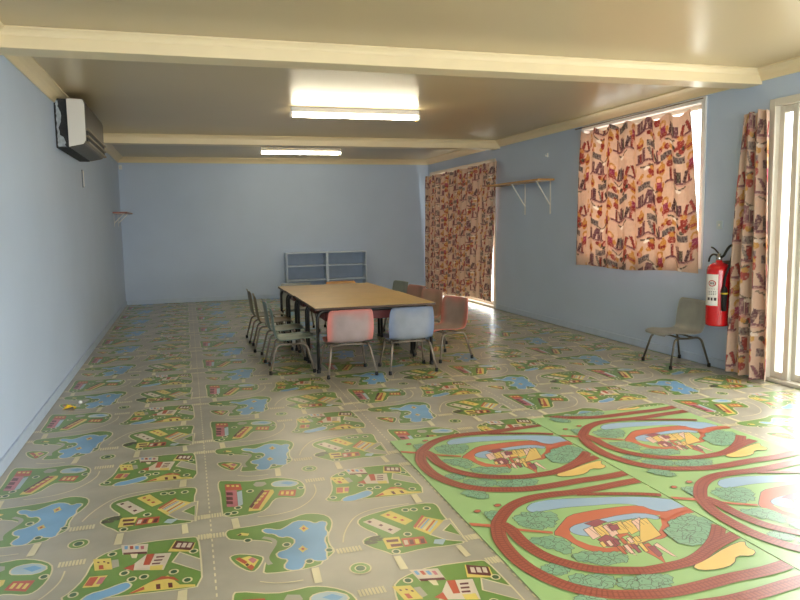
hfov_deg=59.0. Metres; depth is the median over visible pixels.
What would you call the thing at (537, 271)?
wall
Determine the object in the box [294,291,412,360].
table
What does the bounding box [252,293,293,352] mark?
chair
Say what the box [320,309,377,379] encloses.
chair
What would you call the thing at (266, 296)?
baseboard
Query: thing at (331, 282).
chair
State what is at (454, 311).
chair
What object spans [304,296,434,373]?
table
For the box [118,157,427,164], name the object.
trim
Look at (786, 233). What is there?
ground
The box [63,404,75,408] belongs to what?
paper scrap
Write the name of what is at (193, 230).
wall
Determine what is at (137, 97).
ceiling
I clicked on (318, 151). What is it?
fluorescent light
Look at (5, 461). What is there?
baseboard
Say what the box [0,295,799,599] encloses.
floor
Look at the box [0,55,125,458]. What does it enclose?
wall
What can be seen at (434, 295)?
chair
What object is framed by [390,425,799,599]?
rug
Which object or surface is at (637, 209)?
window curtain
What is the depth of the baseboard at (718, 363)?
7.33 m
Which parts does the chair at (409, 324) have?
leg, leg, leg, leg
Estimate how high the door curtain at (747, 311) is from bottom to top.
2.056 m
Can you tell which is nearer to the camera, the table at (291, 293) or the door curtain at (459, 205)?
the table at (291, 293)
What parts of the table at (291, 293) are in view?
leg frame, leg frame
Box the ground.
[491,232,799,374]
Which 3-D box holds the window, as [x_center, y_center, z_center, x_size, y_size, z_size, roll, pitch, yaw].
[2.363,-1.095,6.986,0.118,1.465,1.960,-3,7,-17]
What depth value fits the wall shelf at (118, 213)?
10.29 m
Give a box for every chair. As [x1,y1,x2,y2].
[246,289,284,343]
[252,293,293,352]
[261,299,305,362]
[268,304,315,374]
[280,282,320,332]
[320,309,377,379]
[324,281,354,326]
[378,306,437,374]
[383,280,407,331]
[383,284,425,330]
[413,295,473,362]
[417,288,447,347]
[641,297,710,369]
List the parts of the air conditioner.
mounting frame, panel, casing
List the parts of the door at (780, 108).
sliding panel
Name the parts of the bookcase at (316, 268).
panel, shelf, shelf, panel, shelf, shelf, panel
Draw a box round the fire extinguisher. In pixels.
[705,244,731,326]
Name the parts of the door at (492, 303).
sliding panel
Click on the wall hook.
(82, 171)
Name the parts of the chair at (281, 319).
leg, leg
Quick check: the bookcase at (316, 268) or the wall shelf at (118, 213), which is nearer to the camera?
the wall shelf at (118, 213)
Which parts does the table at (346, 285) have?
leg frame, leg frame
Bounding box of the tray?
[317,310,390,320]
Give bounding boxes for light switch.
[716,221,722,228]
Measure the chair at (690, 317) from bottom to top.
0.564 m
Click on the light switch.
(719, 224)
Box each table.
[278,283,380,335]
[285,286,395,350]
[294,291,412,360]
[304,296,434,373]
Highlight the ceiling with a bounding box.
[0,0,799,159]
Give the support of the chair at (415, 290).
on the floor
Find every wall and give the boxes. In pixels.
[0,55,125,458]
[118,163,427,304]
[428,72,799,360]
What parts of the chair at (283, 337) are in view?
leg, leg, leg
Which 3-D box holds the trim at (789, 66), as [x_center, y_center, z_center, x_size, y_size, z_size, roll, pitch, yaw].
[2.481,-1.797,6.180,0.086,0.088,13.889,-3,7,-17]
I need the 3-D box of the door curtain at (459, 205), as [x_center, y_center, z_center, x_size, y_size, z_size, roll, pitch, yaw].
[0.922,-1.073,11.404,0.081,2.056,3.133,-3,7,-17]
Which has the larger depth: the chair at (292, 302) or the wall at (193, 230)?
the wall at (193, 230)
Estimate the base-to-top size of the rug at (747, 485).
0.006 m
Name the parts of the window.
sash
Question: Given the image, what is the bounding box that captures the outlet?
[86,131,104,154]
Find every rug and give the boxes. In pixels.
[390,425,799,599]
[530,404,799,569]
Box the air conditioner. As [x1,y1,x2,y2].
[54,98,106,161]
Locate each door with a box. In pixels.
[430,159,495,308]
[761,94,799,388]
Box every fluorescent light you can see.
[260,147,341,155]
[290,107,419,121]
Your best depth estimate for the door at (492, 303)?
10.48 m
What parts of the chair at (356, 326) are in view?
leg, leg, leg, leg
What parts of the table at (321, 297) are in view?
leg frame, leg frame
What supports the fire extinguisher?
attached to the wall at (537, 271)
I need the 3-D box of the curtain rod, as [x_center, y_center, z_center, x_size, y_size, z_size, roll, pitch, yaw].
[2.240,-1.790,6.875,0.012,0.012,2.030,-3,7,-17]
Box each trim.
[0,21,122,162]
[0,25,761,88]
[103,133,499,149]
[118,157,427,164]
[425,56,799,164]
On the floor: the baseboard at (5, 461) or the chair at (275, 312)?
the chair at (275, 312)
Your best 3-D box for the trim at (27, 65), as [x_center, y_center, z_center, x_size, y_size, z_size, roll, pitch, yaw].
[-2.466,-1.550,4.702,0.086,0.088,13.889,-3,7,-17]
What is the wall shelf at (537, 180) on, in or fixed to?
attached to the wall at (537, 271)
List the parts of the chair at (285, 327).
leg, leg, leg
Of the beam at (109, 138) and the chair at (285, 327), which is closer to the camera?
the chair at (285, 327)
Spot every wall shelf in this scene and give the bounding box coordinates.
[112,212,132,226]
[486,178,553,214]
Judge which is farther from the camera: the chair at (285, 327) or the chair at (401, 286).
the chair at (401, 286)
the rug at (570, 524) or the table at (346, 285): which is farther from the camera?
the table at (346, 285)
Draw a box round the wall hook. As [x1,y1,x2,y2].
[81,170,84,187]
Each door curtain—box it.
[425,160,496,301]
[725,109,769,381]
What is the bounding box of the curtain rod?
[575,97,702,129]
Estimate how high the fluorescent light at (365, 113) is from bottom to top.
0.114 m
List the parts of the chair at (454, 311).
leg, leg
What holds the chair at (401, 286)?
on the floor
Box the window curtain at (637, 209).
[576,108,697,273]
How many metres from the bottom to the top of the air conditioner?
0.400 m
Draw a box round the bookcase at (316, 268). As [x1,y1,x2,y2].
[284,250,366,284]
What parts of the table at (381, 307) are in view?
leg frame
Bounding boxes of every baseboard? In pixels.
[0,301,126,476]
[127,294,279,304]
[496,304,747,375]
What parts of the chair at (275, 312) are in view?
leg, leg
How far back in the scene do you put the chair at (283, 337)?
6.12 m
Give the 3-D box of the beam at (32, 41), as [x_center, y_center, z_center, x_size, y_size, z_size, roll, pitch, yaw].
[0.223,-1.587,4.734,5.253,0.113,0.280,-3,7,-17]
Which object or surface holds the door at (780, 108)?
in the wall at (537, 271)
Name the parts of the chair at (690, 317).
leg, leg, leg, leg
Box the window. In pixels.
[582,96,707,268]
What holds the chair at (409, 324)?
on the floor

